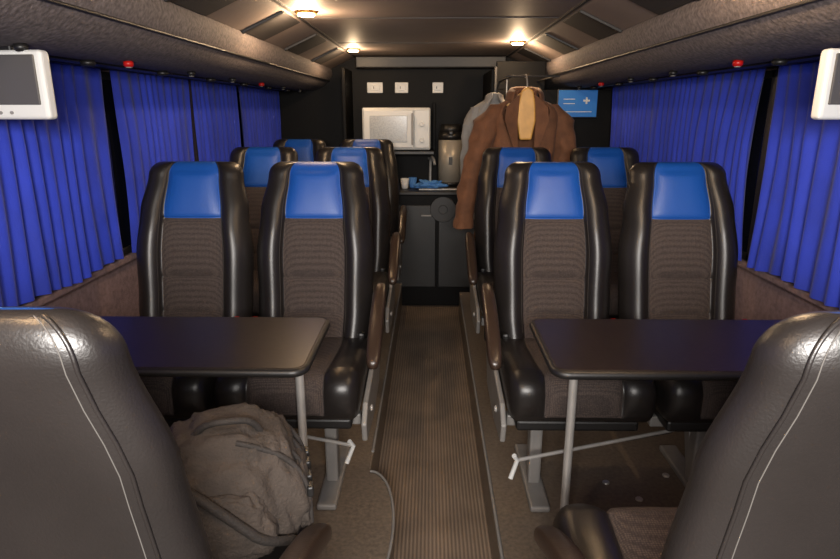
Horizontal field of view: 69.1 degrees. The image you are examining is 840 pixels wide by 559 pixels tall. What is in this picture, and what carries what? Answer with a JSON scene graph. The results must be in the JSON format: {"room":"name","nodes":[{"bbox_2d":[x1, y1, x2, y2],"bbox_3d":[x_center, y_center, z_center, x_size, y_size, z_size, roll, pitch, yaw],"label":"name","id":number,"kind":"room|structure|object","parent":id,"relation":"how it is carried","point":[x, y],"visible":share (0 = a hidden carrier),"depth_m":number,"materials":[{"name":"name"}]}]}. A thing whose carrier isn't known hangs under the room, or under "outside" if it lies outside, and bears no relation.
{"room":"vehicle interior","nodes":[
{"label":"vehicle interior","id":0,"kind":"room"},
{"bbox_2d":[43,62,274,315],"bbox_3d":[-1.292,-0.020,2.092,0.050,2.100,6.700,0,16,1],"label":"wall","id":1,"kind":"structure","parent":0,"point":[115,292],"depth_m":2.50,"materials":[{"name":"carpet"}]},
{"bbox_2d":[19,252,136,305],"bbox_3d":[-1.250,0.043,2.109,0.030,0.030,6.400,0,16,1],"label":"trim","id":2,"kind":"structure","parent":1,"relation":"attached to","point":[41,300],"depth_m":2.21,"materials":[{"name":"carpet"}]},
{"bbox_2d":[35,60,271,297],"bbox_3d":[-1.229,-0.392,2.196,0.061,0.752,5.600,0,16,1],"label":"window","id":3,"kind":"structure","parent":1,"relation":"in","point":[116,159],"depth_m":2.50,"materials":[{"name":"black glass"}]},
{"bbox_2d":[0,62,123,306],"bbox_3d":[-1.219,-0.322,1.982,0.038,0.743,0.890,0,16,1],"label":"curtain","id":4,"kind":"object","parent":3,"relation":"hanging from","point":[59,224],"visible":0.88,"depth_m":2.06,"materials":[{"name":"fabric"}]},
{"bbox_2d":[110,70,194,252],"bbox_3d":[-1.205,-0.566,2.863,0.034,0.743,0.780,0,16,1],"label":"curtain","id":5,"kind":"object","parent":3,"relation":"hanging from","point":[153,112],"visible":0.62,"depth_m":2.69,"materials":[{"name":"fabric"}]},
{"bbox_2d":[191,80,240,160],"bbox_3d":[-1.190,-0.784,3.648,0.037,0.743,0.750,0,16,1],"label":"curtain","id":6,"kind":"object","parent":3,"relation":"hanging from","point":[215,105],"visible":0.62,"depth_m":3.56,"materials":[{"name":"fabric"}]},
{"bbox_2d":[238,86,280,146],"bbox_3d":[-1.174,-1.048,4.602,0.036,0.743,1.130,0,16,1],"label":"curtain","id":7,"kind":"object","parent":3,"relation":"hanging from","point":[260,108],"visible":0.53,"depth_m":4.47,"materials":[{"name":"fabric"}]},
{"bbox_2d":[0,0,332,91],"bbox_3d":[-1.019,-0.840,1.863,0.485,0.357,6.585,0,16,1],"label":"luggage rack","id":8,"kind":"object","parent":1,"relation":"attached to","point":[159,37],"visible":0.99,"depth_m":1.93,"materials":[{"name":"fabric"}]},
{"bbox_2d":[13,43,28,50],"bbox_3d":[-0.974,-0.567,1.489,0.032,0.020,0.032,0,15,1],"label":"reading lamp","id":9,"kind":"object","parent":8,"relation":"attached to","point":[16,46],"depth_m":1.48,"materials":[{"name":"black plastic"}]},
{"bbox_2d":[0,46,57,119],"bbox_3d":[-1.046,-0.499,1.539,0.260,0.184,0.073,2,16,6],"label":"wall monitor","id":10,"kind":"object","parent":8,"relation":"attached to","point":[26,85],"visible":0.94,"depth_m":1.50,"materials":[{"name":"white plastic"}]},
{"bbox_2d":[80,60,95,66],"bbox_3d":[-1.037,-0.676,1.906,0.044,0.018,0.044,0,15,1],"label":"air vent","id":11,"kind":"object","parent":8,"relation":"attached to","point":[90,63],"depth_m":1.89,"materials":[{"name":"black plastic"}]},
{"bbox_2d":[123,61,133,66],"bbox_3d":[-0.965,-0.714,2.019,0.032,0.020,0.032,0,15,1],"label":"reading lamp","id":12,"kind":"object","parent":8,"relation":"attached to","point":[125,63],"depth_m":2.01,"materials":[{"name":"red plastic"}]},
{"bbox_2d":[157,71,168,75],"bbox_3d":[-1.028,-0.823,2.436,0.044,0.018,0.044,0,15,1],"label":"air vent","id":13,"kind":"object","parent":8,"relation":"attached to","point":[160,73],"depth_m":2.42,"materials":[{"name":"black plastic"}]},
{"bbox_2d":[187,71,194,75],"bbox_3d":[-0.956,-0.861,2.549,0.032,0.020,0.032,0,15,1],"label":"reading lamp","id":14,"kind":"object","parent":8,"relation":"attached to","point":[190,73],"depth_m":2.54,"materials":[{"name":"black plastic"}]},
{"bbox_2d":[206,78,214,81],"bbox_3d":[-1.018,-0.970,2.966,0.044,0.018,0.044,0,15,1],"label":"air vent","id":15,"kind":"object","parent":8,"relation":"attached to","point":[207,79],"depth_m":2.95,"materials":[{"name":"black plastic"}]},
{"bbox_2d":[190,83,243,160],"bbox_3d":[-1.214,-0.936,4.198,0.022,0.730,1.690,0,16,1],"label":"window","id":16,"kind":"structure","parent":1,"relation":"in","point":[237,89],"depth_m":4.09,"materials":[{"name":"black glass"}]},
{"bbox_2d":[293,283,401,558],"bbox_3d":[-0.682,0.928,2.044,1.180,0.200,6.020,0,16,1],"label":"floor","id":17,"kind":"structure","parent":0,"point":[361,521],"depth_m":2.23,"materials":[{"name":"carpet"}]},
{"bbox_2d":[0,306,331,558],"bbox_3d":[-0.436,0.506,1.007,0.527,1.166,0.670,0,16,1],"label":"seat","id":18,"kind":"object","parent":17,"relation":"on","point":[91,467],"visible":0.89,"depth_m":0.60,"materials":[{"name":"black leather"}]},
{"bbox_2d":[170,402,313,558],"bbox_3d":[-0.354,0.361,1.146,0.305,0.261,0.283,-4,16,-13],"label":"bag","id":19,"kind":"object","parent":18,"relation":"on","point":[248,471],"visible":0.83,"depth_m":1.08,"materials":[{"name":"fabric"}]},
{"bbox_2d":[258,523,312,558],"bbox_3d":[-0.465,0.609,1.118,0.464,0.189,0.512,0,15,1],"label":"cushion","id":20,"kind":"object","parent":18,"relation":"on","point":[278,551],"depth_m":1.16,"materials":[{"name":"black leather"}]},
{"bbox_2d":[136,161,253,427],"bbox_3d":[-0.900,0.173,2.255,0.466,1.142,0.769,0,16,1],"label":"seat","id":21,"kind":"object","parent":17,"relation":"on","point":[195,251],"visible":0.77,"depth_m":2.39,"materials":[{"name":"black leather"}]},
{"bbox_2d":[140,377,216,418],"bbox_3d":[-0.902,0.319,2.163,0.464,0.189,0.512,0,15,1],"label":"cushion","id":22,"kind":"object","parent":21,"relation":"on","point":[175,397],"depth_m":1.92,"materials":[{"name":"black leather"}]},
{"bbox_2d":[99,316,329,445],"bbox_3d":[-0.770,0.515,1.811,0.986,0.720,0.413,0,16,1],"label":"folding table","id":23,"kind":"object","parent":17,"relation":"on","point":[249,347],"visible":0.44,"depth_m":1.69,"materials":[{"name":"laminate"}]},
{"bbox_2d":[230,147,297,316],"bbox_3d":[-0.878,-0.097,3.228,0.466,1.142,0.769,0,16,1],"label":"seat","id":24,"kind":"object","parent":17,"relation":"on","point":[256,163],"visible":0.25,"depth_m":3.37,"materials":[{"name":"black leather"}]},
{"bbox_2d":[252,271,258,316],"bbox_3d":[-0.880,0.050,3.136,0.464,0.189,0.512,0,15,1],"label":"cushion","id":25,"kind":"object","parent":24,"relation":"on","point":[255,288],"depth_m":2.90,"materials":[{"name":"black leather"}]},
{"bbox_2d":[273,139,325,161],"bbox_3d":[-0.862,-0.354,4.153,0.466,1.142,0.769,0,16,1],"label":"seat","id":26,"kind":"object","parent":17,"relation":"on","point":[306,149],"visible":0.15,"depth_m":4.30,"materials":[{"name":"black leather"}]},
{"bbox_2d":[214,162,385,509],"bbox_3d":[-0.390,0.175,2.247,0.527,1.142,0.770,0,16,1],"label":"seat","id":27,"kind":"object","parent":17,"relation":"on","point":[315,247],"visible":0.88,"depth_m":2.37,"materials":[{"name":"black leather"}]},
{"bbox_2d":[214,337,368,419],"bbox_3d":[-0.422,0.322,2.155,0.464,0.189,0.512,0,15,1],"label":"cushion","id":28,"kind":"object","parent":27,"relation":"on","point":[336,382],"depth_m":1.92,"materials":[{"name":"black leather"}]},
{"bbox_2d":[315,147,399,332],"bbox_3d":[-0.368,-0.095,3.220,0.527,1.142,0.770,0,16,1],"label":"seat","id":29,"kind":"object","parent":17,"relation":"on","point":[370,159],"visible":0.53,"depth_m":3.34,"materials":[{"name":"black leather"}]},
{"bbox_2d":[373,271,388,305],"bbox_3d":[-0.400,0.052,3.128,0.464,0.189,0.512,0,15,1],"label":"cushion","id":30,"kind":"object","parent":29,"relation":"on","point":[379,276],"depth_m":3.11,"materials":[{"name":"black leather"}]},
{"bbox_2d":[340,139,406,279],"bbox_3d":[-0.352,-0.351,4.145,0.527,1.142,0.770,0,16,1],"label":"seat","id":31,"kind":"object","parent":17,"relation":"on","point":[386,146],"visible":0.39,"depth_m":4.27,"materials":[{"name":"black leather"}]},
{"bbox_2d":[370,470,394,558],"bbox_3d":[-0.141,0.829,2.018,0.113,0.010,0.694,0,16,1],"label":"trim","id":32,"kind":"structure","parent":17,"relation":"on","point":[371,471],"depth_m":2.10,"materials":[{"name":"grey paint"}]},
{"bbox_2d":[371,283,401,452],"bbox_3d":[-0.171,0.365,3.685,0.012,0.011,2.500,0,16,1],"label":"trim","id":33,"kind":"structure","parent":17,"relation":"on","point":[387,364],"depth_m":3.11,"materials":[{"name":"grey paint"}]},
{"bbox_2d":[275,58,544,182],"bbox_3d":[0.088,-0.902,5.275,2.600,2.100,0.050,0,16,1],"label":"wall","id":34,"kind":"structure","parent":0,"point":[315,114],"depth_m":5.10,"materials":[{"name":"black laminate"}]},
{"bbox_2d":[367,82,382,92],"bbox_3d":[-0.372,-1.587,5.048,0.130,0.085,0.026,0,16,1],"label":"wall socket","id":35,"kind":"object","parent":34,"relation":"attached to","point":[372,87],"visible":1,"depth_m":5.04,"materials":[{"name":"white plastic"}]},
{"bbox_2d":[395,82,407,92],"bbox_3d":[-0.152,-1.586,5.045,0.110,0.085,0.026,0,16,1],"label":"wall socket","id":36,"kind":"object","parent":34,"relation":"attached to","point":[400,87],"visible":1,"depth_m":5.04,"materials":[{"name":"white plastic"}]},
{"bbox_2d":[355,56,506,68],"bbox_3d":[0.086,-1.746,4.911,1.200,0.090,0.160,0,16,1],"label":"trim","id":37,"kind":"structure","parent":34,"relation":"attached to","point":[361,62],"depth_m":4.84,"materials":[{"name":"grey plastic"}]},
{"bbox_2d":[432,82,442,92],"bbox_3d":[0.148,-1.585,5.040,0.090,0.085,0.026,0,16,1],"label":"wall socket","id":38,"kind":"object","parent":34,"relation":"attached to","point":[437,87],"visible":1,"depth_m":5.03,"materials":[{"name":"white plastic"}]},
{"bbox_2d":[304,17,558,18],"bbox_3d":[0.051,-1.233,2.875,1.200,0.004,0.006,0,16,1],"label":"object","id":39,"kind":"structure","parent":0,"point":[505,17],"depth_m":2.88,"materials":[{"name":"grey"}]},
{"bbox_2d":[206,0,657,68],"bbox_3d":[0.033,-0.954,1.811,2.600,0.210,6.600,0,16,1],"label":"ceiling","id":40,"kind":"structure","parent":0,"point":[428,27],"depth_m":3.00,"materials":[{"name":"plastic"}]},
{"bbox_2d":[170,0,236,15],"bbox_3d":[-0.688,-0.948,2.032,0.184,0.086,0.340,0,16,1],"label":"dark recess","id":41,"kind":"object","parent":40,"relation":"attached to","point":[203,7],"visible":1,"depth_m":2.09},
{"bbox_2d":[242,11,283,33],"bbox_3d":[-0.678,-1.109,2.631,0.186,0.091,0.020,0,16,1],"label":"ledge","id":42,"kind":"object","parent":40,"relation":"attached to","point":[256,25],"visible":1,"depth_m":2.62,"materials":[{"name":"grey metal"}]},
{"bbox_2d":[247,11,299,39],"bbox_3d":[-0.675,-1.162,2.803,0.184,0.086,0.340,0,16,1],"label":"dark recess","id":43,"kind":"object","parent":40,"relation":"attached to","point":[284,21],"visible":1,"depth_m":2.80,"materials":[{"name":"grey fabric"}]},
{"bbox_2d":[284,33,316,50],"bbox_3d":[-0.665,-1.323,3.402,0.186,0.091,0.020,0,16,1],"label":"ledge","id":44,"kind":"object","parent":40,"relation":"attached to","point":[315,34],"visible":1,"depth_m":3.39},
{"bbox_2d":[295,10,317,16],"bbox_3d":[-0.502,-1.174,2.693,0.100,0.021,0.100,0,16,1],"label":"ceiling lamp","id":45,"kind":"object","parent":40,"relation":"attached to","point":[302,13],"depth_m":2.66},
{"bbox_2d":[288,34,326,54],"bbox_3d":[-0.662,-1.376,3.574,0.184,0.086,0.340,0,16,1],"label":"dark recess","id":46,"kind":"object","parent":40,"relation":"attached to","point":[317,40],"visible":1,"depth_m":3.58,"materials":[{"name":"grey plastic"}]},
{"bbox_2d":[272,0,354,57],"bbox_3d":[-0.579,-0.939,1.825,0.014,0.008,6.500,0,16,1],"label":"joint","id":47,"kind":"object","parent":40,"relation":"attached to","point":[276,1],"depth_m":3.04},
{"bbox_2d":[311,48,337,61],"bbox_3d":[-0.652,-1.537,4.172,0.186,0.091,0.020,0,16,1],"label":"ledge","id":48,"kind":"object","parent":40,"relation":"attached to","point":[335,49],"visible":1,"depth_m":4.17,"materials":[{"name":"grey plastic"}]},
{"bbox_2d":[314,48,344,63],"bbox_3d":[-0.649,-1.589,4.345,0.184,0.086,0.340,0,16,1],"label":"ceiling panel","id":49,"kind":"object","parent":40,"relation":"attached to","point":[338,52],"visible":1,"depth_m":4.36,"materials":[{"name":"beige plastic"}]},
{"bbox_2d":[346,48,359,51],"bbox_3d":[-0.474,-1.628,4.331,0.100,0.021,0.100,0,16,1],"label":"ceiling lamp","id":50,"kind":"object","parent":40,"relation":"attached to","point":[348,49],"depth_m":4.30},
{"bbox_2d":[510,41,525,44],"bbox_3d":[0.618,-1.498,3.860,0.100,0.021,0.100,0,16,1],"label":"ceiling lamp","id":51,"kind":"object","parent":40,"relation":"attached to","point":[512,42],"depth_m":3.83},
{"bbox_2d":[517,48,547,61],"bbox_3d":[0.801,-1.583,4.322,0.184,0.086,0.340,0,16,1],"label":"dark recess","id":52,"kind":"object","parent":40,"relation":"attached to","point":[522,51],"visible":0.76,"depth_m":4.32,"materials":[{"name":"grey plastic"}]},
{"bbox_2d":[524,47,550,61],"bbox_3d":[0.798,-1.530,4.149,0.186,0.091,0.020,0,16,1],"label":"ledge","id":53,"kind":"object","parent":40,"relation":"attached to","point":[525,48],"visible":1,"depth_m":4.14,"materials":[{"name":"grey plastic"}]},
{"bbox_2d":[506,0,589,56],"bbox_3d":[0.645,-0.934,1.806,0.014,0.008,6.500,0,16,1],"label":"joint","id":54,"kind":"object","parent":40,"relation":"attached to","point":[585,1],"depth_m":3.01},
{"bbox_2d":[535,33,573,53],"bbox_3d":[0.788,-1.369,3.551,0.184,0.086,0.340,0,16,1],"label":"dark recess","id":55,"kind":"object","parent":40,"relation":"attached to","point":[545,40],"visible":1,"depth_m":3.56,"materials":[{"name":"grey plastic"}]},
{"bbox_2d":[545,33,577,49],"bbox_3d":[0.785,-1.317,3.378,0.186,0.091,0.020,0,16,1],"label":"ledge","id":56,"kind":"object","parent":40,"relation":"attached to","point":[546,34],"visible":1,"depth_m":3.37,"materials":[{"name":"grey metal"}]},
{"bbox_2d":[563,10,616,39],"bbox_3d":[0.775,-1.155,2.780,0.184,0.086,0.340,0,16,1],"label":"dark recess","id":57,"kind":"object","parent":40,"relation":"attached to","point":[577,20],"visible":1,"depth_m":2.78,"materials":[{"name":"grey fabric"}]},
{"bbox_2d":[579,10,621,32],"bbox_3d":[0.772,-1.103,2.608,0.186,0.091,0.020,0,16,1],"label":"handle","id":58,"kind":"object","parent":40,"relation":"attached to","point":[582,12],"visible":1,"depth_m":2.60,"materials":[{"name":"grey metal"}]},
{"bbox_2d":[629,0,693,14],"bbox_3d":[0.761,-0.942,2.009,0.184,0.086,0.340,0,16,1],"label":"dark recess","id":59,"kind":"object","parent":40,"relation":"attached to","point":[658,7],"visible":1,"depth_m":2.08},
{"bbox_2d":[378,305,491,558],"bbox_3d":[0.033,0.974,2.345,2.700,0.050,6.800,0,16,1],"label":"floor","id":60,"kind":"structure","parent":0,"point":[429,463],"depth_m":2.90,"materials":[{"name":"carpet"}]},
{"bbox_2d":[396,156,474,304],"bbox_3d":[-0.067,-0.423,5.053,1.150,1.174,0.600,0,16,1],"label":"kitchen cabinet","id":61,"kind":"object","parent":60,"relation":"on","point":[434,260],"depth_m":4.83,"materials":[{"name":"black laminate"}]},
{"bbox_2d":[341,67,434,154],"bbox_3d":[-0.232,-1.218,4.918,0.712,0.900,0.460,0,16,1],"label":"shelf","id":62,"kind":"object","parent":61,"relation":"on","point":[347,92],"visible":0.69,"depth_m":4.76,"materials":[{"name":"black plastic"}]},
{"bbox_2d":[362,108,430,149],"bbox_3d":[-0.181,-1.207,4.890,0.530,0.327,0.378,0,16,1],"label":"microwave","id":63,"kind":"object","parent":62,"relation":"on","point":[407,128],"visible":0.77,"depth_m":4.72,"materials":[{"name":"white plastic"}]},
{"bbox_2d":[401,178,408,188],"bbox_3d":[-0.120,-0.759,4.825,0.068,0.080,0.068,0,16,1],"label":"cup","id":64,"kind":"object","parent":61,"relation":"on","point":[404,181],"visible":1,"depth_m":4.80,"materials":[{"name":"white plastic"}]},
{"bbox_2d":[408,177,416,187],"bbox_3d":[-0.058,-0.777,4.892,0.068,0.080,0.068,0,16,1],"label":"cup","id":65,"kind":"object","parent":61,"relation":"on","point":[412,180],"visible":0.9,"depth_m":4.87,"materials":[{"name":"blue plastic"}]},
{"bbox_2d":[399,183,456,194],"bbox_3d":[-0.067,-0.739,4.965,1.150,0.030,0.600,0,15,1],"label":"countertop","id":66,"kind":"structure","parent":61,"relation":"on","point":[410,191],"depth_m":4.68,"materials":[{"name":"grey metal"}]},
{"bbox_2d":[413,179,448,187],"bbox_3d":[0.085,-0.751,4.774,0.282,0.068,0.128,0,16,1],"label":"cloth","id":67,"kind":"object","parent":61,"relation":"on","point":[423,183],"visible":1,"depth_m":4.74,"materials":[{"name":"blue fabric"}]},
{"bbox_2d":[419,156,456,189],"bbox_3d":[0.202,-0.859,4.886,0.420,0.245,0.341,0,15,1],"label":"sink","id":68,"kind":"object","parent":61,"relation":"in","point":[431,159],"depth_m":4.88,"materials":[{"name":"metal"}]},
{"bbox_2d":[438,124,461,185],"bbox_3d":[0.247,-0.999,4.884,0.207,0.475,0.197,14,21,41],"label":"thermos","id":69,"kind":"object","parent":61,"relation":"on","point":[449,142],"visible":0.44,"depth_m":4.81,"materials":[{"name":"silver metal"}]},
{"bbox_2d":[496,61,545,89],"bbox_3d":[0.705,-1.431,4.282,0.340,0.190,0.040,0,16,1],"label":"wall partition","id":70,"kind":"structure","parent":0,"point":[505,68],"depth_m":4.26,"materials":[{"name":"black plastic"}]},
{"bbox_2d":[499,75,559,81],"bbox_3d":[0.674,-1.296,3.943,0.320,0.011,0.686,0,16,1],"label":"rail","id":71,"kind":"object","parent":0,"point":[508,76],"depth_m":3.62,"materials":[{"name":"grey metal"}]},
{"bbox_2d":[497,90,612,147],"bbox_3d":[0.950,-0.549,4.523,0.830,1.640,0.040,0,16,1],"label":"wall partition","id":72,"kind":"structure","parent":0,"point":[589,132],"depth_m":4.34,"materials":[{"name":"black laminate"}]},
{"bbox_2d":[483,69,493,99],"bbox_3d":[0.526,-0.710,4.880,0.030,1.800,0.700,0,16,1],"label":"door","id":73,"kind":"structure","parent":72,"relation":"in","point":[488,78],"depth_m":4.54,"materials":[{"name":"black laminate"}]},
{"bbox_2d":[493,66,497,92],"bbox_3d":[0.530,-0.607,4.509,0.020,1.830,0.060,0,16,1],"label":"trim","id":74,"kind":"structure","parent":72,"relation":"attached to","point":[495,67],"depth_m":4.26,"materials":[{"name":"grey metal"}]},
{"bbox_2d":[506,74,535,139],"bbox_3d":[0.628,-1.027,3.634,0.234,0.377,0.132,0,16,1],"label":"hanger","id":75,"kind":"object","parent":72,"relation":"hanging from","point":[526,113],"visible":0.89,"depth_m":3.58,"materials":[{"name":"beige wood"}]},
{"bbox_2d":[460,79,507,219],"bbox_3d":[0.477,-0.847,4.009,0.455,0.910,0.261,1,16,3],"label":"shirt","id":76,"kind":"object","parent":75,"relation":"hanging from","point":[474,112],"visible":0.23,"depth_m":3.90,"materials":[{"name":"grey fabric"}]},
{"bbox_2d":[453,86,575,239],"bbox_3d":[0.588,-0.698,3.754,0.761,0.939,0.279,0,16,1],"label":"coat","id":77,"kind":"object","parent":75,"relation":"hanging from","point":[497,126],"visible":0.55,"depth_m":3.64,"materials":[{"name":"brown fabric"}]},
{"bbox_2d":[556,89,598,117],"bbox_3d":[1.104,-1.235,4.284,0.290,0.200,0.038,0,16,1],"label":"sign","id":78,"kind":"object","parent":72,"relation":"attached to","point":[582,103],"visible":0.89,"depth_m":4.27,"materials":[{"name":"blue plastic"}]},
{"bbox_2d":[459,292,684,558],"bbox_3d":[0.789,0.966,1.905,1.075,0.200,5.780,0,16,1],"label":"floor","id":79,"kind":"structure","parent":0,"point":[632,468],"depth_m":2.36,"materials":[{"name":"carpet"}]},
{"bbox_2d":[460,300,503,558],"bbox_3d":[0.252,0.894,1.774,0.012,0.011,5.550,0,16,1],"label":"trim","id":80,"kind":"structure","parent":79,"relation":"on","point":[470,360],"depth_m":2.45,"materials":[{"name":"grey paint"}]},
{"bbox_2d":[465,147,550,333],"bbox_3d":[0.501,-0.091,3.206,0.527,1.142,0.770,0,16,1],"label":"seat","id":81,"kind":"object","parent":79,"relation":"on","point":[495,160],"visible":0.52,"depth_m":3.33,"materials":[{"name":"black leather"}]},
{"bbox_2d":[476,272,493,313],"bbox_3d":[0.530,0.056,3.114,0.464,0.189,0.512,0,15,1],"label":"armrest","id":82,"kind":"object","parent":81,"relation":"on","point":[481,277],"depth_m":3.05,"materials":[{"name":"brown wood"}]},
{"bbox_2d":[481,162,672,511],"bbox_3d":[0.572,0.179,2.232,0.705,1.142,0.781,0,16,1],"label":"seat","id":83,"kind":"object","parent":79,"relation":"on","point":[552,256],"visible":0.88,"depth_m":2.35,"materials":[{"name":"black leather"}]},
{"bbox_2d":[498,338,656,421],"bbox_3d":[0.518,0.326,2.140,0.464,0.189,0.512,0,15,1],"label":"cushion","id":84,"kind":"object","parent":83,"relation":"on","point":[531,393],"depth_m":1.91,"materials":[{"name":"black leather"}]},
{"bbox_2d":[570,147,639,318],"bbox_3d":[1.017,-0.089,3.198,0.466,1.142,0.769,0,16,1],"label":"seat","id":85,"kind":"object","parent":79,"relation":"on","point":[614,164],"visible":0.27,"depth_m":3.33,"materials":[{"name":"black leather"}]},
{"bbox_2d":[609,272,618,318],"bbox_3d":[1.014,0.058,3.106,0.464,0.189,0.512,0,15,1],"label":"cushion","id":86,"kind":"object","parent":85,"relation":"on","point":[613,312],"depth_m":2.88,"materials":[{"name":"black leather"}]},
{"bbox_2d":[602,473,669,501],"bbox_3d":[0.079,0.813,2.066,1.726,0.008,0.576,0,16,1],"label":"bolts","id":87,"kind":"object","parent":79,"relation":"on","point":[666,475],"visible":0.41,"depth_m":2.27,"materials":[{"name":"metal"}]},
{"bbox_2d":[529,319,780,508],"bbox_3d":[0.823,0.522,1.786,0.986,0.720,0.413,0,16,1],"label":"folding table","id":88,"kind":"object","parent":79,"relation":"on","point":[573,350],"visible":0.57,"depth_m":1.67,"materials":[{"name":"laminate"}]},
{"bbox_2d":[618,162,746,486],"bbox_3d":[1.010,0.181,2.225,0.466,1.142,0.769,0,16,1],"label":"seat","id":89,"kind":"object","parent":79,"relation":"on","point":[678,246],"visible":0.73,"depth_m":2.36,"materials":[{"name":"black leather"}]},
{"bbox_2d":[654,380,737,422],"bbox_3d":[1.008,0.328,2.132,0.464,0.189,0.512,0,15,1],"label":"cushion","id":90,"kind":"object","parent":89,"relation":"on","point":[676,401],"depth_m":1.90,"materials":[{"name":"black leather"}]},
{"bbox_2d":[534,311,839,558],"bbox_3d":[0.478,0.510,0.993,0.527,1.166,0.670,0,16,1],"label":"seat","id":91,"kind":"object","parent":79,"relation":"on","point":[763,482],"visible":1,"depth_m":0.60,"materials":[{"name":"black leather"}]},
{"bbox_2d":[552,504,677,558],"bbox_3d":[0.510,0.614,1.102,0.464,0.189,0.512,0,15,1],"label":"cushion","id":92,"kind":"object","parent":91,"relation":"on","point":[619,532],"depth_m":1.22,"materials":[{"name":"brown fabric"}]},
{"bbox_2d":[599,67,825,319],"bbox_3d":[1.358,-0.008,2.050,0.050,2.100,6.700,0,16,1],"label":"wall","id":93,"kind":"structure","parent":0,"point":[756,298],"depth_m":2.38,"materials":[{"name":"carpet"}]},
{"bbox_2d":[544,0,839,89],"bbox_3d":[1.086,-0.831,1.829,0.485,0.357,6.585,0,16,1],"label":"luggage rack","id":94,"kind":"object","parent":93,"relation":"attached to","point":[702,37],"visible":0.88,"depth_m":1.95,"materials":[{"name":"fabric"}]},
{"bbox_2d":[648,77,657,81],"bbox_3d":[1.121,-0.960,2.932,0.044,0.018,0.044,0,15,1],"label":"air vent","id":95,"kind":"object","parent":94,"relation":"attached to","point":[651,79],"depth_m":2.92,"materials":[{"name":"black plastic"}]},
{"bbox_2d":[669,71,676,75],"bbox_3d":[1.044,-0.852,2.517,0.032,0.020,0.032,8,18,28],"label":"reading lamp","id":96,"kind":"object","parent":94,"relation":"attached to","point":[671,73],"depth_m":2.51,"materials":[{"name":"grey paint"}]},
{"bbox_2d":[696,70,708,75],"bbox_3d":[1.112,-0.814,2.402,0.044,0.018,0.044,0,15,1],"label":"air vent","id":97,"kind":"object","parent":94,"relation":"attached to","point":[699,72],"depth_m":2.39,"materials":[{"name":"black plastic"}]},
{"bbox_2d":[732,60,743,67],"bbox_3d":[1.035,-0.703,1.988,0.032,0.023,0.032,0,15,1],"label":"reading lamp","id":98,"kind":"object","parent":94,"relation":"attached to","point":[736,63],"depth_m":1.98,"materials":[{"name":"red plastic"}]},
{"bbox_2d":[771,59,787,65],"bbox_3d":[1.103,-0.666,1.872,0.044,0.018,0.044,0,15,1],"label":"air vent","id":99,"kind":"object","parent":94,"relation":"attached to","point":[775,62],"depth_m":1.86,"materials":[{"name":"black plastic"}]},
{"bbox_2d":[811,48,839,119],"bbox_3d":[1.099,-0.489,1.505,0.260,0.184,0.072,-1,16,-5],"label":"wall monitor","id":100,"kind":"object","parent":94,"relation":"attached to","point":[826,101],"visible":1,"depth_m":1.47,"materials":[{"name":"white plastic"}]},
{"bbox_2d":[598,59,819,260],"bbox_3d":[1.302,-0.381,2.155,0.061,0.752,5.600,0,16,1],"label":"window","id":101,"kind":"structure","parent":93,"relation":"in","point":[757,157],"depth_m":2.39,"materials":[{"name":"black glass"}]},
{"bbox_2d":[610,68,765,260],"bbox_3d":[1.309,-0.694,3.324,0.036,0.743,1.980,0,16,1],"label":"curtain","id":102,"kind":"object","parent":101,"relation":"hanging from","point":[709,118],"visible":0.51,"depth_m":2.86,"materials":[{"name":"fabric"}]},
{"bbox_2d":[747,61,839,309],"bbox_3d":[1.283,-0.280,1.831,0.035,0.743,0.960,0,16,1],"label":"curtain","id":103,"kind":"object","parent":101,"relation":"hanging from","point":[796,236],"visible":0.94,"depth_m":2.06,"materials":[{"name":"fabric"}]},
{"bbox_2d":[738,259,839,310],"bbox_3d":[1.316,0.054,2.068,0.030,0.030,6.400,0,16,1],"label":"trim","id":104,"kind":"structure","parent":93,"relation":"attached to","point":[774,279],"depth_m":2.17,"materials":[{"name":"carpet"}]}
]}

